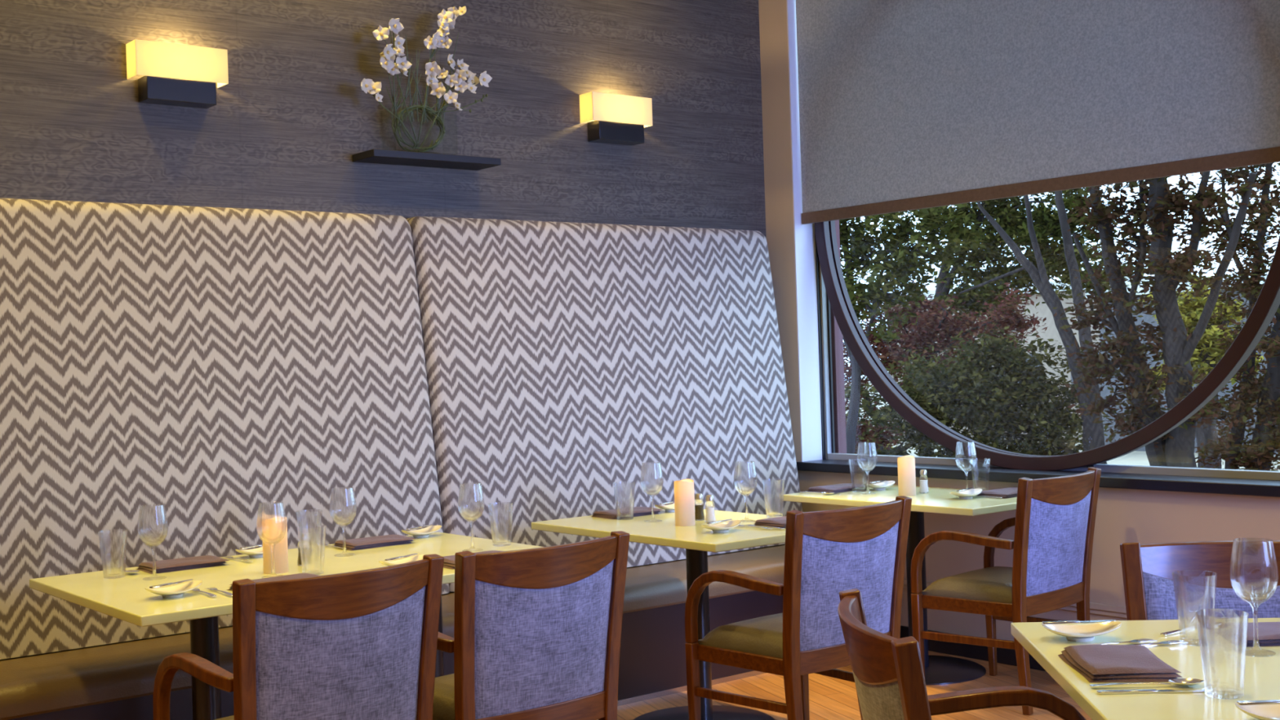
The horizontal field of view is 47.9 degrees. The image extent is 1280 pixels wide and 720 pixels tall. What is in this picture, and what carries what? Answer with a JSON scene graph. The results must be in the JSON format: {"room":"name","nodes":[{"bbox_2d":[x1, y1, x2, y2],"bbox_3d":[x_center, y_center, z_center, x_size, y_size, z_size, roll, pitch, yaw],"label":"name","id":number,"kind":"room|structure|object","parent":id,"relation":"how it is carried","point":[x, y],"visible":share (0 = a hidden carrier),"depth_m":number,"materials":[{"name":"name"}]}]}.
{"room":"restaurant","nodes":[
{"label":"restaurant","id":0,"kind":"room"},
{"bbox_2d":[0,0,766,594],"bbox_3d":[-3.037,-0.322,4.529,9.360,3.600,0.150,-2,0,-39],"label":"wall","id":1,"kind":"structure","parent":0,"point":[290,119],"depth_m":6.04,"materials":[{"name":"paper"}]},
{"bbox_2d":[125,39,228,108],"bbox_3d":[-1.741,-1.073,5.429,0.352,0.214,0.100,-2,0,-39],"label":"wall sconce","id":2,"kind":"object","parent":1,"relation":"attached to","point":[175,74],"visible":1,"depth_m":5.38,"materials":[{"name":"fabric"}]},
{"bbox_2d":[351,148,501,170],"bbox_3d":[-0.891,-0.841,6.052,0.610,0.030,0.185,-2,0,-39],"label":"wall shelf","id":3,"kind":"object","parent":1,"relation":"attached to","point":[375,155],"visible":1,"depth_m":5.99,"materials":[{"name":"paint"}]},
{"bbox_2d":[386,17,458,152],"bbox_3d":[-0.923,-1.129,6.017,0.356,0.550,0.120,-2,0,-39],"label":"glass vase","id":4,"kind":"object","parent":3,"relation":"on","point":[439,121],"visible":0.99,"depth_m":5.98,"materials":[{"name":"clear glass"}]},
{"bbox_2d":[360,78,416,149],"bbox_3d":[-1.022,-1.006,5.876,0.058,0.262,0.273,-2,0,45],"label":"orchid spray","id":5,"kind":"object","parent":4,"relation":"in","point":[368,86],"visible":1,"depth_m":5.83,"materials":[{"name":"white plant"}]},
{"bbox_2d":[372,17,418,149],"bbox_3d":[-0.989,-1.134,5.896,0.085,0.517,0.216,-2,0,41],"label":"orchid spray","id":6,"kind":"object","parent":4,"relation":"in","point":[388,57],"visible":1,"depth_m":5.87,"materials":[{"name":"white plant"}]},
{"bbox_2d":[416,6,466,149],"bbox_3d":[-0.828,-1.185,6.019,0.228,0.606,0.073,-2,0,-27],"label":"orchid spray","id":7,"kind":"object","parent":4,"relation":"in","point":[446,21],"visible":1,"depth_m":6.02,"materials":[{"name":"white plant"}]},
{"bbox_2d":[419,53,492,147],"bbox_3d":[-0.770,-1.084,6.066,0.322,0.402,0.109,-2,0,-39],"label":"orchid spray","id":8,"kind":"object","parent":4,"relation":"in","point":[459,78],"visible":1,"depth_m":6.04,"materials":[{"name":"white plant"}]},
{"bbox_2d":[579,91,652,145],"bbox_3d":[-0.109,-1.126,6.742,0.352,0.214,0.100,-2,0,-39],"label":"wall sconce","id":9,"kind":"object","parent":1,"relation":"attached to","point":[620,119],"visible":1,"depth_m":6.68,"materials":[{"name":"fabric"}]},
{"bbox_2d":[597,650,1092,719],"bbox_3d":[-0.269,1.450,1.350,9.600,0.120,8.500,-2,0,-39],"label":"floor","id":10,"kind":"structure","parent":0,"point":[830,698],"depth_m":5.82,"materials":[{"name":"brown wood"}]},
{"bbox_2d":[29,532,541,719],"bbox_3d":[-1.011,1.033,4.562,1.470,0.760,0.980,-2,0,-39],"label":"dining table","id":11,"kind":"object","parent":10,"relation":"on","point":[120,594],"visible":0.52,"depth_m":4.33,"materials":[{"name":"yellow laminate"}]},
{"bbox_2d":[110,567,139,574],"bbox_3d":[-1.637,0.668,4.568,0.039,0.010,0.202,-2,0,-41],"label":"spoon","id":12,"kind":"object","parent":11,"relation":"on","point":[130,571],"visible":1,"depth_m":4.53,"materials":[{"name":"silver metal"}]},
{"bbox_2d":[124,569,139,574],"bbox_3d":[-1.592,0.667,4.515,0.039,0.010,0.062,-2,0,-41],"label":"bowl","id":13,"kind":"object","parent":12,"relation":"on","point":[131,571],"depth_m":4.53,"materials":[{"name":"silver metal"}]},
{"bbox_2d":[144,580,202,598],"bbox_3d":[-1.307,0.646,4.035,0.109,0.034,0.166,-2,0,43],"label":"dish","id":14,"kind":"object","parent":11,"relation":"on","point":[176,591],"visible":1,"depth_m":4.05,"materials":[{"name":"ceramic"}]},
{"bbox_2d":[149,578,192,588],"bbox_3d":[-1.310,0.626,4.032,0.018,0.005,0.155,-2,0,29],"label":"butter knife","id":15,"kind":"object","parent":14,"relation":"on","point":[186,580],"visible":1,"depth_m":4.01,"materials":[{"name":"silver metal"}]},
{"bbox_2d":[136,555,229,573],"bbox_3d":[-1.478,0.657,4.648,0.258,0.022,0.174,-2,0,-39],"label":"folded napkin","id":16,"kind":"object","parent":11,"relation":"on","point":[206,561],"visible":1,"depth_m":4.60,"materials":[{"name":"fabric"}]},
{"bbox_2d":[191,587,216,596],"bbox_3d":[-1.236,0.655,4.065,0.023,0.005,0.200,-2,0,-36],"label":"fork","id":17,"kind":"object","parent":11,"relation":"on","point":[196,589],"visible":0.8,"depth_m":4.04,"materials":[{"name":"silver metal"}]},
{"bbox_2d":[206,587,232,595],"bbox_3d":[-1.186,0.654,4.066,0.023,0.005,0.200,-2,0,-36],"label":"fork","id":18,"kind":"object","parent":11,"relation":"on","point":[208,588],"visible":0.87,"depth_m":4.07,"materials":[{"name":"silver metal"}]},
{"bbox_2d":[221,555,252,562],"bbox_3d":[-1.333,0.658,4.763,0.023,0.005,0.200,-2,0,-41],"label":"fork","id":19,"kind":"object","parent":11,"relation":"on","point":[228,557],"visible":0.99,"depth_m":4.75,"materials":[{"name":"silver metal"}]},
{"bbox_2d":[235,546,262,557],"bbox_3d":[-1.287,0.645,4.854,0.109,0.034,0.166,-2,0,43],"label":"dish","id":20,"kind":"object","parent":11,"relation":"on","point":[254,553],"visible":0.7,"depth_m":4.82,"materials":[{"name":"ceramic"}]},
{"bbox_2d":[239,544,262,549],"bbox_3d":[-1.289,0.625,4.851,0.018,0.005,0.155,-2,0,29],"label":"butter knife","id":21,"kind":"object","parent":20,"relation":"on","point":[255,545],"visible":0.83,"depth_m":4.81,"materials":[{"name":"silver metal"}]},
{"bbox_2d":[226,573,318,591],"bbox_3d":[-1.041,0.642,4.152,0.258,0.022,0.174,-2,0,-43],"label":"folded napkin","id":22,"kind":"object","parent":11,"relation":"on","point":[300,575],"visible":0.1,"depth_m":4.20,"materials":[{"name":"fabric"}]},
{"bbox_2d":[262,515,288,573],"bbox_3d":[-1.130,0.572,4.460,0.075,0.169,0.075,-2,0,-39],"label":"pillar candle","id":23,"kind":"object","parent":11,"relation":"on","point":[274,530],"visible":1,"depth_m":4.43,"materials":[{"name":"wax"}]},
{"bbox_2d":[297,533,310,564],"bbox_3d":[-1.075,0.604,4.600,0.043,0.103,0.043,-2,0,-39],"label":"pepper shaker","id":24,"kind":"object","parent":11,"relation":"on","point":[304,557],"visible":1,"depth_m":4.59,"materials":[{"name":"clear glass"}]},
{"bbox_2d":[315,543,347,549],"bbox_3d":[-1.073,0.650,5.023,0.023,0.005,0.200,-2,0,-41],"label":"fork","id":25,"kind":"object","parent":11,"relation":"on","point":[322,544],"visible":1,"depth_m":5.02,"materials":[{"name":"silver metal"}]},
{"bbox_2d":[331,534,416,550],"bbox_3d":[-0.938,0.639,5.069,0.258,0.022,0.174,-2,0,-39],"label":"folded napkin","id":26,"kind":"object","parent":11,"relation":"on","point":[357,544],"visible":1,"depth_m":5.03,"materials":[{"name":"fabric"}]},
{"bbox_2d":[378,554,425,566],"bbox_3d":[-0.731,0.627,4.441,0.109,0.034,0.166,-2,0,43],"label":"dish","id":27,"kind":"object","parent":11,"relation":"on","point":[416,557],"visible":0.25,"depth_m":4.48,"materials":[{"name":"ceramic"}]},
{"bbox_2d":[384,553,417,560],"bbox_3d":[-0.733,0.607,4.439,0.018,0.005,0.155,-2,0,29],"label":"butter knife","id":28,"kind":"object","parent":27,"relation":"on","point":[413,554],"visible":1,"depth_m":4.42,"materials":[{"name":"silver metal"}]},
{"bbox_2d":[400,524,441,537],"bbox_3d":[-0.798,0.629,5.260,0.109,0.034,0.166,-2,0,43],"label":"dish","id":29,"kind":"object","parent":11,"relation":"on","point":[424,532],"visible":1,"depth_m":5.26,"materials":[{"name":"ceramic"}]},
{"bbox_2d":[406,524,433,529],"bbox_3d":[-0.801,0.609,5.257,0.018,0.005,0.155,-2,0,29],"label":"butter knife","id":30,"kind":"object","parent":29,"relation":"on","point":[415,527],"visible":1,"depth_m":5.24,"materials":[{"name":"silver metal"}]},
{"bbox_2d":[443,550,502,568],"bbox_3d":[-0.523,0.626,4.537,0.258,0.022,0.174,-2,0,-39],"label":"folded napkin","id":31,"kind":"object","parent":11,"relation":"on","point":[449,561],"visible":0.27,"depth_m":4.46,"materials":[{"name":"fabric"}]},
{"bbox_2d":[152,554,444,719],"bbox_3d":[-0.866,0.962,3.718,0.586,0.896,0.577,-2,0,-41],"label":"armchair","id":32,"kind":"object","parent":10,"relation":"on","point":[358,645],"visible":1,"depth_m":3.52,"materials":[{"name":"brown wood"}]},
{"bbox_2d":[214,715,234,719],"bbox_3d":[-0.902,0.962,3.760,0.488,0.079,0.425,-2,0,-41],"label":"seat cushion","id":33,"kind":"object","parent":32,"relation":"on","point":[230,717],"depth_m":3.76,"materials":[{"name":"leather"}]},
{"bbox_2d":[0,543,785,719],"bbox_3d":[-0.859,1.173,5.623,4.450,0.470,0.772,-2,0,-39],"label":"bench","id":34,"kind":"object","parent":10,"relation":"on","point":[115,681],"visible":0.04,"depth_m":5.28,"materials":[{"name":"leather"}]},
{"bbox_2d":[0,198,449,659],"bbox_3d":[-1.669,0.193,5.282,2.029,1.542,0.358,-2,0,-39],"label":"panel","id":35,"kind":"object","parent":34,"relation":"on","point":[175,380],"visible":0.9,"depth_m":5.24,"materials":[{"name":"fabric"}]},
{"bbox_2d":[405,216,802,591],"bbox_3d":[-0.086,0.142,6.556,2.029,1.542,0.358,-2,0,-39],"label":"panel","id":36,"kind":"object","parent":34,"relation":"on","point":[574,370],"visible":0.84,"depth_m":6.40,"materials":[{"name":"fabric"}]},
{"bbox_2d":[432,530,630,719],"bbox_3d":[-0.389,0.946,4.097,0.586,0.896,0.577,-2,0,-40],"label":"armchair","id":37,"kind":"object","parent":10,"relation":"on","point":[537,631],"visible":0.88,"depth_m":3.89,"materials":[{"name":"purple fabric"}]},
{"bbox_2d":[432,673,454,719],"bbox_3d":[-0.425,0.947,4.139,0.488,0.079,0.425,-2,0,-40],"label":"seat cushion","id":38,"kind":"object","parent":37,"relation":"on","point":[443,696],"depth_m":3.97,"materials":[{"name":"leather"}]},
{"bbox_2d":[531,507,785,719],"bbox_3d":[0.203,0.994,5.430,0.715,0.760,1.080,-2,0,-39],"label":"dining table","id":39,"kind":"object","parent":10,"relation":"on","point":[660,529],"visible":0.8,"depth_m":5.37,"materials":[{"name":"yellow laminate"}]},
{"bbox_2d":[591,506,662,519],"bbox_3d":[-0.055,0.611,5.773,0.258,0.022,0.174,-2,0,-39],"label":"folded napkin","id":40,"kind":"object","parent":39,"relation":"on","point":[624,513],"visible":1,"depth_m":5.72,"materials":[{"name":"fabric"}]},
{"bbox_2d":[654,503,675,511],"bbox_3d":[0.132,0.599,5.866,0.166,0.034,0.109,-2,0,-39],"label":"dish","id":41,"kind":"object","parent":39,"relation":"on","point":[669,508],"visible":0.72,"depth_m":5.83,"materials":[{"name":"ceramic"}]},
{"bbox_2d":[659,501,674,504],"bbox_3d":[0.129,0.579,5.863,0.018,0.005,0.155,-2,0,37],"label":"butter knife","id":42,"kind":"object","parent":41,"relation":"on","point":[665,503],"visible":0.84,"depth_m":5.83,"materials":[{"name":"silver metal"}]},
{"bbox_2d":[674,479,695,526],"bbox_3d":[0.166,0.530,5.361,0.075,0.169,0.075,-2,0,-39],"label":"pillar candle","id":43,"kind":"object","parent":39,"relation":"on","point":[684,495],"visible":1,"depth_m":5.33,"materials":[{"name":"white wax"}]},
{"bbox_2d":[694,493,704,519],"bbox_3d":[0.226,0.561,5.511,0.043,0.103,0.043,-2,0,-39],"label":"pepper shaker","id":44,"kind":"object","parent":39,"relation":"on","point":[699,513],"visible":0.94,"depth_m":5.50,"materials":[{"name":"clear glass"}]},
{"bbox_2d":[705,494,715,521],"bbox_3d":[0.264,0.560,5.439,0.043,0.103,0.043,-2,0,-39],"label":"salt shaker","id":45,"kind":"object","parent":39,"relation":"on","point":[709,517],"visible":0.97,"depth_m":5.43,"materials":[{"name":"clear glass"}]},
{"bbox_2d":[700,520,741,533],"bbox_3d":[0.288,0.594,5.122,0.166,0.034,0.109,-2,0,-39],"label":"dish","id":46,"kind":"object","parent":39,"relation":"on","point":[722,527],"visible":1,"depth_m":5.12,"materials":[{"name":"ceramic"}]},
{"bbox_2d":[706,519,732,524],"bbox_3d":[0.285,0.574,5.119,0.018,0.005,0.155,-2,0,37],"label":"butter knife","id":47,"kind":"object","parent":46,"relation":"on","point":[717,522],"visible":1,"depth_m":5.10,"materials":[{"name":"silver metal"}]},
{"bbox_2d":[737,524,772,528],"bbox_3d":[0.403,0.602,5.197,0.023,0.005,0.200,-2,0,-39],"label":"fork","id":48,"kind":"object","parent":39,"relation":"on","point":[738,525],"visible":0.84,"depth_m":5.18,"materials":[{"name":"silver metal"}]},
{"bbox_2d":[743,524,784,528],"bbox_3d":[0.445,0.601,5.192,0.023,0.005,0.200,-2,0,-39],"label":"fork","id":49,"kind":"object","parent":39,"relation":"on","point":[748,524],"visible":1,"depth_m":5.18,"materials":[{"name":"silver metal"}]},
{"bbox_2d":[753,515,786,528],"bbox_3d":[0.554,0.591,5.294,0.258,0.022,0.174,-2,0,-39],"label":"folded napkin","id":50,"kind":"object","parent":39,"relation":"on","point":[779,522],"visible":0.41,"depth_m":5.24,"materials":[{"name":"fabric"}]},
{"bbox_2d":[684,496,911,719],"bbox_3d":[0.552,0.915,4.833,0.586,0.896,0.577,-2,0,-40],"label":"armchair","id":51,"kind":"object","parent":10,"relation":"on","point":[828,553],"visible":0.94,"depth_m":4.64,"materials":[{"name":"brown wood"}]},
{"bbox_2d":[697,613,782,658],"bbox_3d":[0.516,0.916,4.876,0.488,0.079,0.425,-2,0,-40],"label":"seat cushion","id":52,"kind":"object","parent":51,"relation":"on","point":[759,637],"depth_m":4.76,"materials":[{"name":"leather"}]},
{"bbox_2d":[781,484,1017,684],"bbox_3d":[1.214,0.961,6.198,0.620,0.760,1.060,-2,0,-39],"label":"dining table","id":53,"kind":"object","parent":10,"relation":"on","point":[939,669],"visible":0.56,"depth_m":6.17,"materials":[{"name":"yellow laminate"}]},
{"bbox_2d":[800,491,834,494],"bbox_3d":[0.785,0.590,6.389,0.039,0.010,0.202,-2,0,-39],"label":"spoon","id":54,"kind":"object","parent":53,"relation":"on","point":[825,493],"visible":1,"depth_m":6.36,"materials":[{"name":"silver metal"}]},
{"bbox_2d":[822,492,834,494],"bbox_3d":[0.829,0.588,6.334,0.039,0.010,0.062,-2,0,-39],"label":"bowl","id":55,"kind":"object","parent":54,"relation":"on","point":[826,493],"depth_m":6.33,"materials":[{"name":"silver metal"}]},
{"bbox_2d":[806,483,867,493],"bbox_3d":[0.894,0.580,6.524,0.258,0.022,0.174,-2,0,-39],"label":"folded napkin","id":56,"kind":"object","parent":53,"relation":"on","point":[842,487],"visible":0.96,"depth_m":6.48,"materials":[{"name":"fabric"}]},
{"bbox_2d":[864,480,894,490],"bbox_3d":[1.082,0.568,6.503,0.166,0.034,0.109,-2,0,-39],"label":"dish","id":57,"kind":"object","parent":53,"relation":"on","point":[881,486],"visible":1,"depth_m":6.48,"materials":[{"name":"ceramic"}]},
{"bbox_2d":[870,480,887,483],"bbox_3d":[1.080,0.548,6.500,0.018,0.005,0.155,-2,0,37],"label":"butter knife","id":58,"kind":"object","parent":57,"relation":"on","point":[882,480],"visible":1,"depth_m":6.48,"materials":[{"name":"silver metal"}]},
{"bbox_2d":[897,455,915,496],"bbox_3d":[1.150,0.498,6.211,0.075,0.169,0.075,-2,0,-39],"label":"pillar candle","id":59,"kind":"object","parent":53,"relation":"on","point":[906,464],"visible":1,"depth_m":6.18,"materials":[{"name":"white wax"}]},
{"bbox_2d":[920,469,928,492],"bbox_3d":[1.237,0.528,6.280,0.043,0.103,0.043,-2,0,-39],"label":"salt shaker","id":60,"kind":"object","parent":53,"relation":"on","point":[923,483],"visible":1,"depth_m":6.27,"materials":[{"name":"clear glass"}]},
{"bbox_2d":[949,488,982,498],"bbox_3d":[1.358,0.559,6.000,0.166,0.034,0.109,-2,0,-39],"label":"dish","id":61,"kind":"object","parent":53,"relation":"on","point":[969,494],"visible":1,"depth_m":5.98,"materials":[{"name":"ceramic"}]},
{"bbox_2d":[956,487,973,491],"bbox_3d":[1.356,0.539,5.997,0.018,0.005,0.155,-2,0,37],"label":"butter knife","id":62,"kind":"object","parent":61,"relation":"on","point":[962,490],"visible":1,"depth_m":5.98,"materials":[{"name":"silver metal"}]},
{"bbox_2d":[973,495,1002,497],"bbox_3d":[1.426,0.569,6.007,0.023,0.005,0.200,-2,0,-39],"label":"fork","id":63,"kind":"object","parent":53,"relation":"on","point":[974,495],"visible":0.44,"depth_m":5.97,"materials":[{"name":"silver metal"}]},
{"bbox_2d":[976,487,1017,498],"bbox_3d":[1.549,0.558,6.075,0.258,0.022,0.174,-2,0,-39],"label":"folded napkin","id":64,"kind":"object","parent":53,"relation":"on","point":[1009,492],"visible":0.75,"depth_m":6.01,"materials":[{"name":"fabric"}]},
{"bbox_2d":[837,588,1086,719],"bbox_3d":[0.681,0.911,2.703,0.577,0.896,0.586,-2,0,-2],"label":"armchair","id":65,"kind":"object","parent":10,"relation":"on","point":[888,673],"visible":1,"depth_m":2.61,"materials":[{"name":"brown wood"}]},
{"bbox_2d":[910,466,1101,715],"bbox_3d":[1.476,0.885,5.707,0.586,0.896,0.577,-2,0,-45],"label":"armchair","id":66,"kind":"object","parent":10,"relation":"on","point":[1054,521],"visible":0.97,"depth_m":5.54,"materials":[{"name":"brown wood"}]},
{"bbox_2d":[921,565,1012,603],"bbox_3d":[1.437,0.886,5.747,0.488,0.079,0.425,-2,0,-45],"label":"seat cushion","id":67,"kind":"object","parent":66,"relation":"on","point":[989,584],"depth_m":5.63,"materials":[{"name":"leather"}]},
{"bbox_2d":[1010,617,1279,719],"bbox_3d":[1.283,0.959,2.686,0.950,0.760,1.070,-2,0,4],"label":"dining table","id":68,"kind":"object","parent":10,"relation":"on","point":[1237,673],"visible":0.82,"depth_m":2.72,"materials":[{"name":"yellow laminate"}]},
{"bbox_2d":[1041,621,1122,641],"bbox_3d":[0.932,0.573,3.043,0.166,0.034,0.109,-2,0,2],"label":"dish","id":69,"kind":"object","parent":68,"relation":"on","point":[1080,633],"visible":0.99,"depth_m":3.05,"materials":[{"name":"ceramic"}]},
{"bbox_2d":[1042,619,1115,624],"bbox_3d":[0.928,0.553,3.042,0.155,0.005,0.018,-2,0,-1],"label":"butter knife","id":70,"kind":"object","parent":69,"relation":"on","point":[1062,622],"visible":1,"depth_m":3.04,"materials":[{"name":"silver metal"}]},
{"bbox_2d":[1057,644,1182,682],"bbox_3d":[0.916,0.579,2.764,0.174,0.022,0.258,-2,0,4],"label":"folded napkin","id":71,"kind":"object","parent":68,"relation":"on","point":[1097,663],"visible":1,"depth_m":2.71,"materials":[{"name":"fabric"}]},
{"bbox_2d":[1084,638,1157,644],"bbox_3d":[0.973,0.584,2.963,0.200,0.005,0.023,-2,0,-16],"label":"fork","id":72,"kind":"object","parent":68,"relation":"on","point":[1143,640],"visible":0.71,"depth_m":2.97,"materials":[{"name":"silver metal"}]},
{"bbox_2d":[1088,678,1204,687],"bbox_3d":[0.914,0.586,2.599,0.202,0.010,0.039,-2,0,2],"label":"spoon","id":73,"kind":"object","parent":68,"relation":"on","point":[1179,682],"visible":1,"depth_m":2.60,"materials":[{"name":"silver metal"}]},
{"bbox_2d":[1168,678,1204,686],"bbox_3d":[0.984,0.583,2.596,0.062,0.010,0.039,-2,0,2],"label":"bowl","id":74,"kind":"object","parent":73,"relation":"on","point":[1179,682],"depth_m":2.60,"materials":[{"name":"silver metal"}]},
{"bbox_2d":[1096,688,1216,694],"bbox_3d":[0.918,0.588,2.558,0.210,0.005,0.018,-2,0,2],"label":"table knife","id":75,"kind":"object","parent":68,"relation":"on","point":[1201,690],"visible":1,"depth_m":2.55,"materials":[{"name":"silver metal"}]},
{"bbox_2d":[1130,640,1187,645],"bbox_3d":[1.025,0.582,2.938,0.200,0.005,0.023,-2,0,-16],"label":"fork","id":76,"kind":"object","parent":68,"relation":"on","point":[1171,642],"visible":0.69,"depth_m":2.95,"materials":[{"name":"silver metal"}]},
{"bbox_2d":[1160,622,1222,636],"bbox_3d":[1.192,0.579,3.106,0.210,0.005,0.018,-2,0,-34],"label":"table knife","id":77,"kind":"object","parent":68,"relation":"on","point":[1183,630],"visible":1,"depth_m":3.09,"materials":[{"name":"silver metal"}]},
{"bbox_2d":[1212,622,1279,646],"bbox_3d":[1.343,0.565,2.990,0.258,0.022,0.174,-2,0,2],"label":"folded napkin","id":78,"kind":"object","parent":68,"relation":"on","point":[1251,633],"visible":1,"depth_m":2.97,"materials":[{"name":"fabric"}]},
{"bbox_2d":[1235,702,1279,719],"bbox_3d":[1.042,0.569,2.316,0.166,0.034,0.109,-2,0,2],"label":"dish","id":79,"kind":"object","parent":68,"relation":"on","point":[1268,712],"visible":0.98,"depth_m":2.34,"materials":[{"name":"ceramic"}]},
{"bbox_2d":[1236,699,1279,706],"bbox_3d":[1.038,0.549,2.315,0.155,0.005,0.018,-2,0,-1],"label":"butter knife","id":80,"kind":"object","parent":79,"relation":"on","point":[1246,703],"visible":1,"depth_m":2.31,"materials":[{"name":"silver metal"}]},
{"bbox_2d":[1120,540,1279,620],"bbox_3d":[1.444,0.887,3.274,0.586,0.896,0.577,-2,0,8],"label":"armchair","id":81,"kind":"object","parent":10,"relation":"on","point":[1236,579],"visible":0.5,"depth_m":3.51,"materials":[{"name":"fabric"}]},
{"bbox_2d":[758,0,1279,640],"bbox_3d":[3.316,-0.528,4.283,0.240,3.600,8.500,-2,0,-39],"label":"wall","id":82,"kind":"structure","parent":0,"point":[1143,517],"depth_m":6.49,"materials":[{"name":"beige paint"}]},
{"bbox_2d":[830,219,846,453],"bbox_3d":[1.795,-0.579,6.412,0.060,3.400,3.376,-2,0,-39],"label":"trim","id":83,"kind":"structure","parent":82,"relation":"attached to","point":[837,337],"depth_m":7.39,"materials":[{"name":"paint"}]},
{"bbox_2d":[900,625,1045,671],"bbox_3d":[3.322,1.225,4.145,0.012,0.095,8.350,-2,0,-39],"label":"baseboard","id":84,"kind":"structure","parent":82,"relation":"attached to","point":[1006,656],"depth_m":6.43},
{"bbox_2d":[902,578,1127,618],"bbox_3d":[3.314,0.978,4.146,0.017,0.046,8.350,-2,0,-39],"label":"trim","id":85,"kind":"structure","parent":82,"relation":"attached to","point":[1095,608],"depth_m":5.90,"materials":[{"name":"brown wood"}]},
{"bbox_2d":[786,0,1279,497],"bbox_3d":[1.658,-0.765,6.306,0.275,2.582,2.616,-2,0,-39],"label":"window","id":86,"kind":"structure","parent":82,"relation":"in","point":[820,284],"depth_m":6.83,"materials":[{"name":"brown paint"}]},
{"bbox_2d":[795,0,1279,224],"bbox_3d":[1.603,-1.482,6.286,0.060,1.542,2.569,-2,0,-39],"label":"roller shade","id":87,"kind":"object","parent":86,"relation":"attached to","point":[904,105],"visible":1,"depth_m":6.23,"materials":[{"name":"grey fabric"}]},
{"label":"outside","id":88,"kind":"structure","parent":0,"visible":0},
{"bbox_2d":[844,381,1279,471],"bbox_3d":[39.559,1.397,51.000,114.530,0.200,150.000,-2,0,-39],"label":"ground","id":89,"kind":"structure","parent":88,"point":[1134,458],"depth_m":32.66,"materials":[{"name":"grey concrete"}]},
{"bbox_2d":[839,204,990,453],"bbox_3d":[1.794,-0.685,10.176,1.284,6.413,2.045,-2,0,-36],"label":"tree","id":90,"kind":"object","parent":89,"relation":"on","point":[908,261],"visible":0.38,"depth_m":10.11,"materials":[{"name":"green plant"}]},
{"bbox_2d":[843,280,1048,454],"bbox_3d":[2.976,0.797,15.746,1.543,3.399,3.186,-2,0,-39],"label":"tree","id":91,"kind":"object","parent":89,"relation":"on","point":[921,339],"visible":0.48,"depth_m":15.41,"materials":[{"name":"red plant"}]},
{"bbox_2d":[844,190,1109,464],"bbox_3d":[3.029,-1.077,12.671,1.988,7.126,2.743,-2,0,-21],"label":"tree","id":92,"kind":"object","parent":89,"relation":"on","point":[968,396],"visible":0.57,"depth_m":12.17,"materials":[{"name":"green plant"}]},
{"bbox_2d":[908,184,1144,456],"bbox_3d":[4.225,-1.903,16.994,2.006,8.774,3.770,-2,0,-39],"label":"tree","id":93,"kind":"object","parent":89,"relation":"on","point":[1046,222],"visible":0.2,"depth_m":16.69,"materials":[{"name":"green plant"}]},
{"bbox_2d":[883,275,1208,439],"bbox_3d":[13.388,-0.044,43.801,8.250,4.380,8.900,-2,0,-39],"label":"building","id":94,"kind":"structure","parent":89,"relation":"on","point":[1051,332],"depth_m":40.11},
{"bbox_2d":[1053,171,1272,467],"bbox_3d":[3.210,-0.191,9.405,1.180,5.368,2.040,-2,0,-35],"label":"tree","id":95,"kind":"object","parent":89,"relation":"on","point":[1175,448],"visible":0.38,"depth_m":9.09,"materials":[{"name":"green plant"}]},
{"bbox_2d":[1084,274,1278,455],"bbox_3d":[16.380,0.033,35.296,8.250,4.030,6.900,-2,0,-39],"label":"building","id":96,"kind":"structure","parent":89,"relation":"on","point":[1148,318],"depth_m":34.32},
{"bbox_2d":[1177,162,1279,471],"bbox_3d":[4.867,-0.779,11.280,1.585,6.406,1.957,-2,0,-34],"label":"tree","id":97,"kind":"object","parent":89,"relation":"on","point":[1258,455],"visible":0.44,"depth_m":11.38,"materials":[{"name":"green plant"}]},
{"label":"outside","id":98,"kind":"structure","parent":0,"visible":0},
{"bbox_3d":[7.524,2.322,21.063,10.000,0.030,13.500,-2,0,-39],"label":"ground","id":99,"kind":"structure","parent":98,"visible":0},
{"bbox_2d":[856,276,1263,468],"bbox_3d":[5.944,0.616,22.672,1.693,3.576,7.997,-2,0,-41],"label":"tree","id":100,"kind":"object","parent":99,"relation":"on","point":[1206,354],"visible":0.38,"depth_m":20.23,"materials":[{"name":"green plant"}]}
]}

